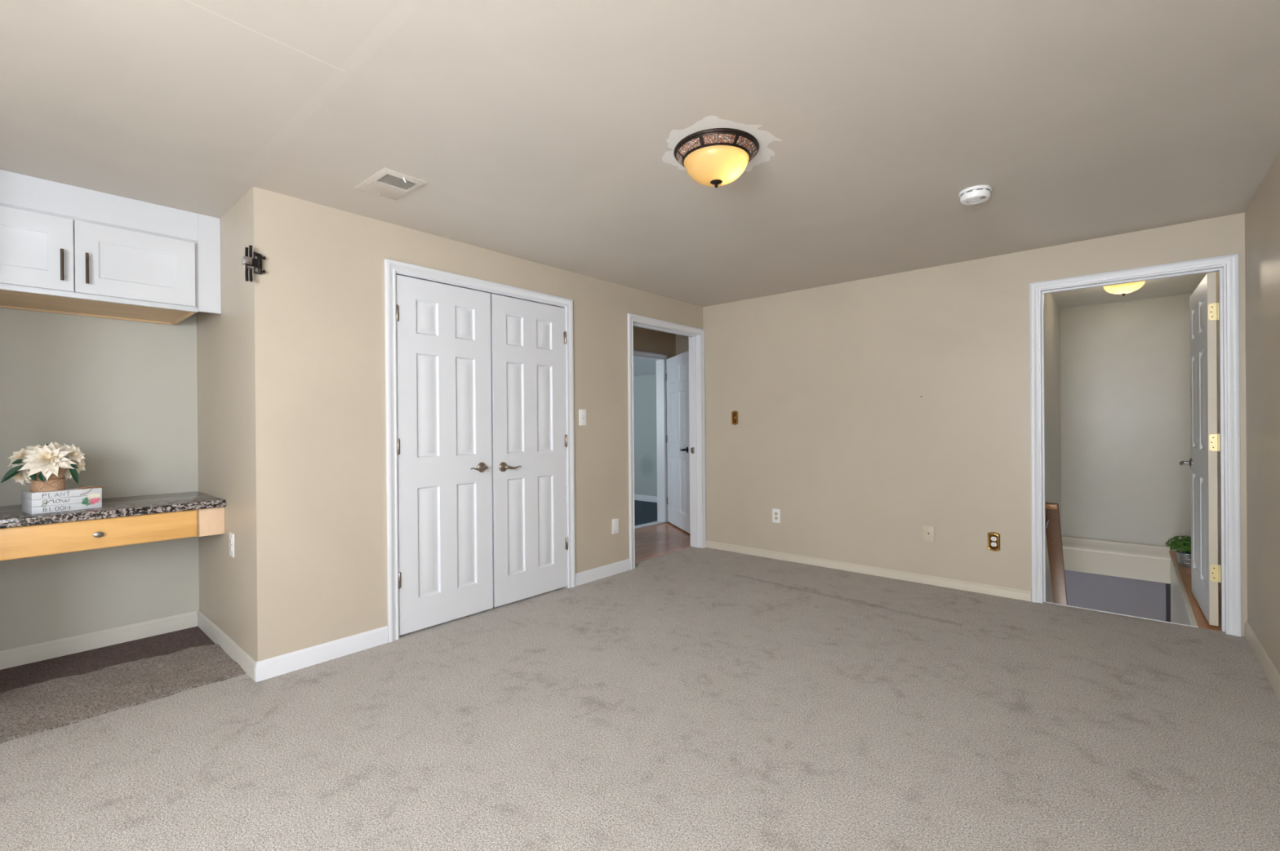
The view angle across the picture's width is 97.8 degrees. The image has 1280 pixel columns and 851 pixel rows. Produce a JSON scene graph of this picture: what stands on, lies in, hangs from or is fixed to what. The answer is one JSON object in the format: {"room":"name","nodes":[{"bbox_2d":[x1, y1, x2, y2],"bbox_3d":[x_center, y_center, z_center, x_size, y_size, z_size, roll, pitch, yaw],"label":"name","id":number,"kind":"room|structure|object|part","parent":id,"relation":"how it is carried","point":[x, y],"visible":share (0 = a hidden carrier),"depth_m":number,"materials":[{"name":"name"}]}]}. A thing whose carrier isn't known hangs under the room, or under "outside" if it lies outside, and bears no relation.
{"room":"empty bedroom","nodes":[
{"label":"empty bedroom","id":0,"kind":"room"},
{"bbox_2d":[0,307,199,651],"bbox_3d":[-3.097,0.074,3.008,0.110,2.371,1.113,0,0,41],"label":"wall","id":1,"kind":"structure","parent":0,"point":[124,393],"depth_m":3.07,"materials":[{"name":"paint"}]},
{"bbox_2d":[0,611,197,670],"bbox_3d":[-3.046,1.174,2.966,0.012,0.090,1.101,0,0,41],"label":"baseboard","id":2,"kind":"structure","parent":1,"relation":"attached to","point":[11,658],"depth_m":3.04,"materials":[{"name":"paint"}]},
{"bbox_2d":[0,169,221,325],"bbox_3d":[-2.824,-0.852,2.763,0.632,0.520,1.111,0,0,41],"label":"upper cabinet","id":3,"kind":"object","parent":1,"relation":"attached to","point":[65,249],"visible":1,"depth_m":2.69,"materials":[{"name":"white wood"}]},
{"bbox_3d":[-2.765,-0.783,2.413,0.020,0.334,0.442,0,0,41],"label":"door","id":4,"kind":"part","parent":3,"relation":"part of","materials":[{"name":"white wood"}]},
{"bbox_3d":[-2.625,-0.729,2.533,0.032,0.142,0.012,0,0,41],"label":"bar pull","id":5,"kind":"part","parent":3,"relation":"part of","materials":[{"name":"brown metal"}]},
{"bbox_3d":[-2.572,-0.730,2.594,0.032,0.142,0.012,0,0,41],"label":"bar pull","id":6,"kind":"part","parent":3,"relation":"part of","materials":[{"name":"brown metal"}]},
{"bbox_3d":[-2.841,-0.606,2.781,0.540,0.002,0.875,0,0,41],"label":"underside panel","id":7,"kind":"part","parent":3,"relation":"part of","materials":[{"name":"brown wood"}]},
{"bbox_3d":[-2.848,-0.600,2.788,0.560,0.014,0.906,0,0,41],"label":"underside rail","id":8,"kind":"part","parent":3,"relation":"part of","materials":[{"name":"brown wood"}]},
{"bbox_3d":[-2.630,-0.604,2.597,0.020,0.020,0.910,0,0,41],"label":"rail","id":9,"kind":"part","parent":3,"relation":"part of","materials":[{"name":"white wood"}]},
{"bbox_3d":[-2.471,-0.786,2.749,0.020,0.334,0.442,0,0,41],"label":"door","id":10,"kind":"part","parent":3,"relation":"part of","materials":[{"name":"white wood"}]},
{"bbox_2d":[0,506,224,560],"bbox_3d":[-2.805,0.512,2.757,0.653,0.146,1.111,0,0,41],"label":"desk unit","id":11,"kind":"object","parent":1,"relation":"attached to","point":[36,540],"visible":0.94,"depth_m":2.63,"materials":[{"name":"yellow wood"}]},
{"bbox_3d":[-2.525,0.508,2.600,0.025,0.026,0.038,0,0,41],"label":"knob","id":12,"kind":"part","parent":11,"relation":"part of","materials":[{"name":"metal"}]},
{"bbox_2d":[0,491,226,528],"bbox_3d":[-2.810,0.420,2.762,0.640,0.037,1.111,0,0,41],"label":"countertop","id":13,"kind":"structure","parent":11,"relation":"on","point":[12,516],"depth_m":2.74,"materials":[{"name":"stone"}]},
{"bbox_2d":[21,486,104,514],"bbox_3d":[-2.738,0.347,2.653,0.154,0.106,0.246,0,0,30],"label":"book stack","id":14,"kind":"object","parent":13,"relation":"on","point":[87,497],"visible":1,"depth_m":2.60,"materials":[{"name":"white wood"}]},
{"bbox_2d":[0,441,85,492],"bbox_3d":[-2.771,0.190,2.603,0.254,0.229,0.210,-1,0,-34],"label":"flower arrangement","id":15,"kind":"object","parent":14,"relation":"on","point":[47,467],"visible":1,"depth_m":2.56,"materials":[{"name":"plant"}]},
{"bbox_3d":[-2.827,0.233,2.536,0.030,0.039,0.032,0,0,41],"label":"flower","id":16,"kind":"part","parent":15,"relation":"part of","materials":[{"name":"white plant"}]},
{"bbox_3d":[-2.830,0.225,2.556,0.090,0.109,0.089,0,0,41],"label":"flower","id":17,"kind":"part","parent":15,"relation":"part of","materials":[{"name":"beige plant"}]},
{"bbox_3d":[-2.837,0.150,2.566,0.101,0.098,0.100,0,0,41],"label":"flower","id":18,"kind":"part","parent":15,"relation":"part of","materials":[{"name":"beige plant"}]},
{"bbox_3d":[-2.836,0.134,2.551,0.037,0.036,0.036,0,0,41],"label":"flower","id":19,"kind":"part","parent":15,"relation":"part of","materials":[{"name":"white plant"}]},
{"bbox_3d":[-2.829,0.123,2.616,0.110,0.071,0.116,0,0,41],"label":"flower","id":20,"kind":"part","parent":15,"relation":"part of","materials":[{"name":"beige plant"}]},
{"bbox_3d":[-2.735,0.165,2.577,0.125,0.181,0.190,0,0,41],"label":"flower","id":21,"kind":"part","parent":15,"relation":"part of","materials":[{"name":"beige plant"}]},
{"bbox_3d":[-2.715,0.142,2.557,0.047,0.059,0.072,0,0,41],"label":"flower","id":22,"kind":"part","parent":15,"relation":"part of","materials":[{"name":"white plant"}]},
{"bbox_3d":[-2.769,0.237,2.607,0.154,0.133,0.151,0,0,41],"label":"burlap pot","id":23,"kind":"part","parent":15,"relation":"part of","materials":[{"name":"beige fabric"}]},
{"bbox_3d":[-2.783,0.116,2.657,0.106,0.080,0.112,0,0,41],"label":"flower","id":24,"kind":"part","parent":15,"relation":"part of","materials":[{"name":"beige plant"}]},
{"bbox_3d":[-2.721,0.148,2.668,0.097,0.126,0.102,0,0,41],"label":"flower","id":25,"kind":"part","parent":15,"relation":"part of","materials":[{"name":"beige plant"}]},
{"bbox_3d":[-2.726,0.221,2.658,0.066,0.083,0.079,0,0,41],"label":"flower","id":26,"kind":"part","parent":15,"relation":"part of","materials":[{"name":"green plant"}]},
{"bbox_3d":[-2.718,0.187,2.679,0.102,0.117,0.086,0,0,41],"label":"flower","id":27,"kind":"part","parent":15,"relation":"part of","materials":[{"name":"beige plant"}]},
{"bbox_3d":[-2.703,0.135,2.671,0.032,0.044,0.037,0,0,41],"label":"flower","id":28,"kind":"part","parent":15,"relation":"part of","materials":[{"name":"white plant"}]},
{"bbox_3d":[-2.694,0.187,2.685,0.034,0.044,0.029,0,0,41],"label":"flower","id":29,"kind":"part","parent":15,"relation":"part of","materials":[{"name":"white plant"}]},
{"bbox_2d":[21,486,102,500],"bbox_3d":[-2.742,0.320,2.649,0.150,0.031,0.236,0,0,30],"label":"book","id":30,"kind":"object","parent":14,"relation":"on","point":[82,493],"depth_m":2.61,"materials":[{"name":"white paper"}]},
{"bbox_2d":[21,494,102,507],"bbox_3d":[-2.742,0.352,2.650,0.150,0.031,0.236,0,0,30],"label":"book","id":31,"kind":"object","parent":14,"relation":"on","point":[50,500],"depth_m":2.59,"materials":[{"name":"white paper"}]},
{"bbox_2d":[22,501,102,514],"bbox_3d":[-2.741,0.385,2.650,0.150,0.031,0.236,0,0,30],"label":"book","id":32,"kind":"object","parent":14,"relation":"on","point":[55,506],"depth_m":2.58,"materials":[{"name":"white paper"}]},
{"bbox_2d":[0,626,227,693],"bbox_3d":[-2.648,1.237,2.627,1.095,0.038,1.113,0,0,41],"label":"carpet","id":33,"kind":"object","parent":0,"point":[95,660],"visible":0.22,"depth_m":2.92,"materials":[{"name":"brown carpet"}]},
{"bbox_2d":[0,644,245,744],"bbox_3d":[-2.509,1.206,2.503,0.634,0.022,1.093,0,0,41],"label":"carpet remnant","id":34,"kind":"object","parent":33,"relation":"on","point":[54,704],"visible":0.99,"depth_m":2.54,"materials":[{"name":"brown carpet"}]},
{"bbox_2d":[196,193,250,656],"bbox_3d":[-2.300,0.067,3.111,1.175,2.371,0.090,0,0,41],"label":"wall","id":35,"kind":"structure","parent":0,"point":[222,340],"depth_m":2.94,"materials":[{"name":"paint"}]},
{"bbox_2d":[197,610,255,680],"bbox_3d":[-2.246,1.165,3.006,1.162,0.090,0.012,0,0,41],"label":"baseboard","id":36,"kind":"structure","parent":35,"relation":"attached to","point":[237,654],"depth_m":2.94,"materials":[{"name":"paint"}]},
{"bbox_2d":[229,532,234,557],"bbox_3d":[-2.118,0.619,2.892,0.074,0.120,0.008,0,0,41],"label":"power outlet","id":37,"kind":"object","parent":35,"relation":"attached to","point":[231,535],"visible":1,"depth_m":2.88,"materials":[{"name":"white plastic"}]},
{"bbox_2d":[246,186,703,662],"bbox_3d":[-0.283,0.049,4.445,0.110,2.371,4.751,0,0,41],"label":"wall","id":38,"kind":"structure","parent":0,"point":[316,314],"depth_m":2.90,"materials":[{"name":"paint"}]},
{"bbox_2d":[241,244,266,282],"bbox_3d":[-1.792,-0.750,2.592,0.060,0.168,0.096,0,0,41],"label":"bracket","id":39,"kind":"object","parent":38,"relation":"attached to","point":[250,263],"visible":1,"depth_m":2.58,"materials":[{"name":"black metal"}]},
{"bbox_3d":[-1.813,-0.744,2.572,0.016,0.156,0.011,0,0,41],"label":"mounting arm","id":40,"kind":"part","parent":39,"relation":"part of","materials":[{"name":"black metal"}]},
{"bbox_3d":[-1.801,-0.750,2.581,0.016,0.168,0.011,0,0,41],"label":"mounting arm","id":41,"kind":"part","parent":39,"relation":"part of","materials":[{"name":"black metal"}]},
{"bbox_3d":[-1.801,-0.766,2.625,0.004,0.081,0.022,0,0,41],"label":"wall plate","id":42,"kind":"part","parent":39,"relation":"part of","materials":[{"name":"black metal"}]},
{"bbox_3d":[-1.794,-0.762,2.617,0.018,0.099,0.032,0,0,41],"label":"tilt frame","id":43,"kind":"part","parent":39,"relation":"part of","materials":[{"name":"black metal"}]},
{"bbox_2d":[253,626,388,682],"bbox_3d":[-1.599,1.152,2.846,0.024,0.090,0.621,0,0,41],"label":"baseboard","id":44,"kind":"structure","parent":38,"relation":"attached to","point":[276,666],"depth_m":2.81,"materials":[{"name":"white paint"}]},
{"bbox_2d":[395,275,493,635],"bbox_3d":[-1.151,0.165,3.350,0.098,2.028,0.626,0,0,41],"label":"door","id":45,"kind":"structure","parent":38,"relation":"in","point":[444,363],"depth_m":3.34,"materials":[{"name":"white wood"}]},
{"bbox_3d":[-1.000,0.267,3.471,0.033,0.030,0.125,0,0,41],"label":"lever","id":46,"kind":"part","parent":45,"relation":"part of","materials":[{"name":"silver metal"}]},
{"bbox_3d":[-0.989,0.265,3.524,0.042,0.064,0.064,0,0,41],"label":"handle","id":47,"kind":"part","parent":45,"relation":"part of","materials":[{"name":"silver metal"}]},
{"bbox_2d":[384,258,575,642],"bbox_3d":[-0.983,0.135,3.629,0.128,2.113,1.377,0,0,41],"label":"door frame","id":48,"kind":"structure","parent":38,"relation":"attached to","point":[392,268],"depth_m":3.13,"materials":[{"name":"white paint"}]},
{"bbox_2d":[490,293,568,607],"bbox_3d":[-0.729,0.161,3.833,0.098,2.028,0.626,0,0,41],"label":"door","id":49,"kind":"structure","parent":38,"relation":"in","point":[528,339],"depth_m":3.81,"materials":[{"name":"white wood"}]},
{"bbox_3d":[-0.883,0.271,3.645,0.042,0.064,0.064,0,0,41],"label":"handle","id":50,"kind":"part","parent":49,"relation":"part of","materials":[{"name":"silver metal"}]},
{"bbox_3d":[-0.833,0.272,3.663,0.033,0.030,0.125,0,0,41],"label":"lever","id":51,"kind":"part","parent":49,"relation":"part of","materials":[{"name":"silver metal"}]},
{"bbox_2d":[578,409,586,425],"bbox_3d":[-0.426,-0.061,4.184,0.018,0.120,0.074,0,0,41],"label":"light switch","id":52,"kind":"object","parent":38,"relation":"attached to","point":[582,413],"visible":1,"depth_m":4.18,"materials":[{"name":"white plastic"}]},
{"bbox_2d":[575,559,630,586],"bbox_3d":[-0.282,1.139,4.345,0.012,0.090,0.603,0,0,41],"label":"baseboard","id":53,"kind":"structure","parent":38,"relation":"attached to","point":[587,576],"depth_m":4.33,"materials":[{"name":"white paint"}]},
{"bbox_2d":[612,518,618,534],"bbox_3d":[-0.195,0.803,4.451,0.007,0.120,0.074,0,0,41],"label":"blank plate","id":54,"kind":"object","parent":38,"relation":"attached to","point":[615,522],"visible":1,"depth_m":4.45,"materials":[{"name":"white plastic"}]},
{"bbox_2d":[627,313,706,569],"bbox_3d":[0.220,0.129,5.025,0.152,2.101,1.086,0,0,41],"label":"door frame","id":55,"kind":"structure","parent":38,"relation":"attached to","point":[696,335],"depth_m":5.36,"materials":[{"name":"white paint"}]},
{"bbox_3d":[0.508,0.241,5.404,0.005,0.060,0.044,-1,0,-44],"label":"strike plate","id":56,"kind":"part","parent":55,"relation":"part of","materials":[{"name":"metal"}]},
{"bbox_2d":[0,0,1279,308],"bbox_3d":[0.303,-1.180,3.228,4.977,0.080,8.950,0,0,41],"label":"ceiling","id":57,"kind":"structure","parent":0,"point":[547,132],"depth_m":2.07,"materials":[{"name":"paint"}]},
{"bbox_2d":[355,167,426,200],"bbox_3d":[-1.165,-1.113,2.607,0.310,0.026,0.197,0,0,41],"label":"ceiling vent","id":58,"kind":"object","parent":57,"relation":"in","point":[387,183],"visible":1,"depth_m":2.59,"materials":[{"name":"metal"}]},
{"bbox_2d":[673,128,759,187],"bbox_3d":[0.315,-1.061,2.306,0.350,0.155,0.350,0,0,41],"label":"ceiling lamp","id":59,"kind":"object","parent":57,"relation":"attached to","point":[715,157],"visible":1,"depth_m":2.21,"materials":[{"name":"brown glass"}]},
{"bbox_3d":[0.174,-1.109,2.346,0.034,0.023,0.125,0,0,16],"label":"mosaic panel","id":60,"kind":"part","parent":59,"relation":"part of","materials":[{"name":"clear glass"}]},
{"bbox_3d":[0.195,-1.109,2.221,0.034,0.023,0.125,-1,0,-35],"label":"mosaic panel","id":61,"kind":"part","parent":59,"relation":"part of","materials":[{"name":"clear glass"}]},
{"bbox_3d":[0.315,-1.051,2.306,0.268,0.092,0.268,0,0,41],"label":"lamp shade","id":62,"kind":"part","parent":59,"relation":"part of","materials":[{"name":"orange glass"}]},
{"bbox_3d":[0.307,-1.110,2.160,0.125,0.023,0.034,0,0,3],"label":"mosaic panel","id":63,"kind":"part","parent":59,"relation":"part of","materials":[{"name":"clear glass"}]},
{"bbox_3d":[0.424,-1.111,2.209,0.035,0.023,0.125,0,0,41],"label":"mosaic panel","id":64,"kind":"part","parent":59,"relation":"part of","materials":[{"name":"clear glass"}]},
{"bbox_3d":[0.459,-1.111,2.331,0.034,0.023,0.125,0,0,-10],"label":"mosaic panel","id":65,"kind":"part","parent":59,"relation":"part of","materials":[{"name":"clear glass"}]},
{"bbox_2d":[959,185,991,204],"bbox_3d":[1.643,-1.124,2.735,0.140,0.052,0.140,0,0,41],"label":"smoke detector","id":66,"kind":"object","parent":57,"relation":"attached to","point":[974,195],"visible":1,"depth_m":2.70,"materials":[{"name":"white plastic"}]},
{"bbox_2d":[1106,280,1144,296],"bbox_3d":[3.909,-1.108,4.508,0.276,0.126,0.276,0,0,41],"label":"ceiling lamp","id":67,"kind":"object","parent":57,"relation":"attached to","point":[1131,283],"visible":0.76,"depth_m":4.58,"materials":[{"name":"yellow glass"}]},
{"bbox_2d":[0,500,1279,850],"bbox_3d":[-0.955,1.215,4.061,7.772,0.050,8.300,0,0,41],"label":"floor","id":68,"kind":"structure","parent":0,"point":[692,699],"depth_m":2.12,"materials":[{"name":"beige carpet"}]},
{"bbox_2d":[1045,601,1198,627],"bbox_3d":[2.933,1.168,3.432,0.711,0.023,0.014,0,0,41],"label":"threshold","id":69,"kind":"object","parent":68,"relation":"attached to","point":[1046,602],"visible":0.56,"depth_m":3.41,"materials":[{"name":"white paint"}]},
{"bbox_2d":[633,357,656,376],"bbox_3d":[-1.351,-0.990,7.374,3.040,0.446,3.800,0,0,41],"label":"ceiling","id":70,"kind":"structure","parent":0,"point":[641,366],"depth_m":8.23,"materials":[{"name":"paint"}]},
{"bbox_2d":[633,374,657,496],"bbox_3d":[-0.060,0.040,8.845,3.040,2.371,0.100,0,0,41],"label":"wall","id":71,"kind":"structure","parent":0,"point":[644,386],"depth_m":8.65,"materials":[{"name":"paint"}]},
{"bbox_2d":[634,494,657,502],"bbox_3d":[-0.051,1.131,8.771,2.940,0.090,0.012,0,0,41],"label":"baseboard","id":72,"kind":"structure","parent":71,"relation":"attached to","point":[637,497],"depth_m":8.64,"materials":[{"name":"white paint"}]},
{"bbox_2d":[633,326,675,523],"bbox_3d":[-0.464,0.048,5.987,0.110,2.371,2.664,0,0,41],"label":"wall","id":73,"kind":"structure","parent":0,"point":[645,340],"depth_m":6.64,"materials":[{"name":"paint"}]},
{"bbox_2d":[633,350,668,529],"bbox_3d":[-0.027,0.164,6.473,0.128,2.050,0.983,0,0,41],"label":"door frame","id":74,"kind":"structure","parent":73,"relation":"attached to","point":[661,386],"depth_m":6.78,"materials":[{"name":"white paint"}]},
{"bbox_2d":[665,351,689,533],"bbox_3d":[0.414,0.181,6.379,0.098,1.965,0.818,0,0,-15],"label":"door","id":75,"kind":"structure","parent":73,"relation":"in","point":[677,375],"depth_m":6.35,"materials":[{"name":"white wood"}]},
{"bbox_2d":[675,334,688,355],"bbox_3d":[0.878,0.036,6.650,1.260,2.371,0.100,0,0,41],"label":"wall","id":76,"kind":"structure","parent":0,"point":[682,341],"depth_m":6.89,"materials":[{"name":"beige paint"}]},
{"bbox_2d":[702,212,1247,636],"bbox_3d":[2.002,0.030,4.264,3.572,2.371,0.110,0,0,41],"label":"wall","id":77,"kind":"structure","parent":0,"point":[873,412],"depth_m":4.21,"materials":[{"name":"paint"}]},
{"bbox_2d":[731,410,737,425],"bbox_3d":[0.875,-0.070,5.163,0.068,0.132,0.016,0,0,41],"label":"light switch","id":78,"kind":"object","parent":77,"relation":"attached to","point":[734,414],"visible":1,"depth_m":5.16,"materials":[{"name":"gold metal"}]},
{"bbox_3d":[0.877,-0.070,5.166,0.040,0.104,0.001,0,0,41],"label":"inset panel","id":79,"kind":"part","parent":78,"relation":"part of","materials":[{"name":"gold metal"}]},
{"bbox_2d":[772,508,780,523],"bbox_3d":[1.195,0.793,4.895,0.074,0.120,0.008,0,0,41],"label":"power outlet","id":80,"kind":"object","parent":77,"relation":"attached to","point":[775,513],"visible":1,"depth_m":4.89,"materials":[{"name":"white plastic"}]},
{"bbox_2d":[706,540,1031,601],"bbox_3d":[1.609,1.136,4.535,2.586,0.065,0.012,0,0,41],"label":"baseboard","id":81,"kind":"structure","parent":77,"relation":"attached to","point":[1013,593],"depth_m":4.30,"materials":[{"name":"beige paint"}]},
{"bbox_2d":[923,525,933,542],"bbox_3d":[2.117,0.794,4.093,0.072,0.116,0.006,0,0,41],"label":"cable plate","id":82,"kind":"object","parent":77,"relation":"attached to","point":[928,531],"visible":1,"depth_m":4.09,"materials":[{"name":"beige plastic"}]},
{"bbox_2d":[987,532,999,551],"bbox_3d":[2.425,0.796,3.823,0.074,0.130,0.007,0,0,41],"label":"power outlet","id":83,"kind":"object","parent":77,"relation":"attached to","point":[993,538],"visible":1,"depth_m":3.82,"materials":[{"name":"gold plastic"}]},
{"bbox_2d":[991,542,996,546],"bbox_3d":[2.424,0.816,3.823,0.033,0.027,0.003,0,0,41],"label":"receptacle","id":84,"kind":"object","parent":83,"relation":"attached to","point":[993,544],"depth_m":3.82,"materials":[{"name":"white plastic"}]},
{"bbox_2d":[991,537,996,541],"bbox_3d":[2.424,0.776,3.822,0.033,0.027,0.003,0,0,41],"label":"receptacle","id":85,"kind":"object","parent":83,"relation":"attached to","point":[993,539],"depth_m":3.82,"materials":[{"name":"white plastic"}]},
{"bbox_3d":[2.425,0.796,3.823,0.046,0.102,0.001,0,0,41],"label":"inset panel","id":86,"kind":"part","parent":83,"relation":"part of","materials":[{"name":"gold metal"}]},
{"bbox_2d":[1029,253,1240,636],"bbox_3d":[2.968,0.110,3.409,0.943,2.099,0.128,0,0,41],"label":"door frame","id":87,"kind":"structure","parent":77,"relation":"attached to","point":[1227,266],"depth_m":3.13,"materials":[{"name":"white paint"}]},
{"bbox_2d":[1170,557,1198,626],"bbox_3d":[3.898,1.160,4.013,0.022,0.026,2.129,0,0,41],"label":"trim","id":88,"kind":"structure","parent":77,"relation":"attached to","point":[1193,620],"depth_m":3.77,"materials":[{"name":"beige paint"}]},
{"bbox_2d":[1179,272,1221,626],"bbox_3d":[3.508,0.133,3.514,0.101,2.015,0.821,0,0,39],"label":"door","id":89,"kind":"structure","parent":77,"relation":"in","point":[1204,310],"depth_m":3.31,"materials":[{"name":"wood"}]},
{"bbox_3d":[3.719,0.254,3.789,0.043,0.064,0.064,0,0,41],"label":"handle","id":90,"kind":"part","parent":89,"relation":"part of","materials":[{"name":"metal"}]},
{"bbox_3d":[3.531,0.133,3.501,0.036,2.015,0.810,0,0,40],"label":"panel","id":91,"kind":"part","parent":89,"relation":"part of","materials":[{"name":"white wood"}]},
{"bbox_2d":[1044,293,1061,603],"bbox_3d":[3.408,1.293,4.733,0.100,4.921,2.430,0,0,41],"label":"wall","id":92,"kind":"structure","parent":0,"point":[1051,310],"depth_m":4.95,"materials":[{"name":"paint"}]},
{"bbox_2d":[1044,502,1067,605],"bbox_3d":[3.367,1.343,4.514,0.129,1.572,1.315,0,0,41],"label":"handrail","id":93,"kind":"object","parent":92,"relation":"attached to","point":[1053,531],"visible":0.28,"depth_m":4.27,"materials":[{"name":"brown wood"}]},
{"bbox_2d":[1064,570,1163,621],"bbox_3d":[4.958,2.584,6.213,1.276,2.310,0.100,0,0,41],"label":"wall","id":94,"kind":"structure","parent":0,"point":[1133,597],"depth_m":6.00,"materials":[{"name":"paint"}]},
{"bbox_2d":[1059,293,1191,551],"bbox_3d":[4.646,0.127,5.322,1.202,2.611,0.100,0,0,41],"label":"wall","id":95,"kind":"structure","parent":0,"point":[1125,366],"depth_m":5.28,"materials":[{"name":"paint"}]},
{"bbox_2d":[1061,536,1170,584],"bbox_3d":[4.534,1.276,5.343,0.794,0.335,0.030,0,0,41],"label":"trim","id":96,"kind":"structure","parent":95,"relation":"attached to","point":[1148,562],"depth_m":5.32,"materials":[{"name":"beige paint"}]},
{"bbox_2d":[1163,583,1170,622],"bbox_3d":[5.449,2.581,5.544,0.344,2.310,1.460,0,0,41],"label":"wall","id":97,"kind":"structure","parent":0,"point":[1166,588],"depth_m":6.09,"materials":[{"name":"paint"}]},
{"bbox_2d":[1170,560,1191,626],"bbox_3d":[4.064,2.459,4.118,0.095,2.580,2.510,0,0,41],"label":"wall","id":98,"kind":"structure","parent":0,"point":[1179,614],"depth_m":4.47,"materials":[{"name":"paint"}]},
{"bbox_2d":[1168,551,1225,632],"bbox_3d":[4.100,1.159,4.079,0.235,0.020,2.505,0,0,41],"label":"ledge","id":99,"kind":"object","parent":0,"point":[1185,573],"visible":0.36,"depth_m":3.66,"materials":[{"name":"brown wood"}]},
{"bbox_2d":[1164,535,1191,568],"bbox_3d":[4.444,1.023,4.536,0.257,0.245,0.263,0,0,41],"label":"potted plant","id":100,"kind":"object","parent":99,"relation":"on","point":[1184,557],"visible":0.59,"depth_m":4.51,"materials":[{"name":"green plant"}]},
{"bbox_2d":[1210,151,1279,674],"bbox_3d":[2.150,0.033,1.633,0.110,2.371,8.740,0,0,41],"label":"wall","id":101,"kind":"structure","parent":0,"point":[1262,215],"depth_m":2.65,"materials":[{"name":"paint"}]},
{"bbox_2d":[1244,621,1279,702],"bbox_3d":[1.277,1.132,0.718,0.012,0.090,6.199,0,0,41],"label":"baseboard","id":102,"kind":"structure","parent":101,"relation":"attached to","point":[1269,670],"depth_m":2.64,"materials":[{"name":"beige paint"}]}
]}

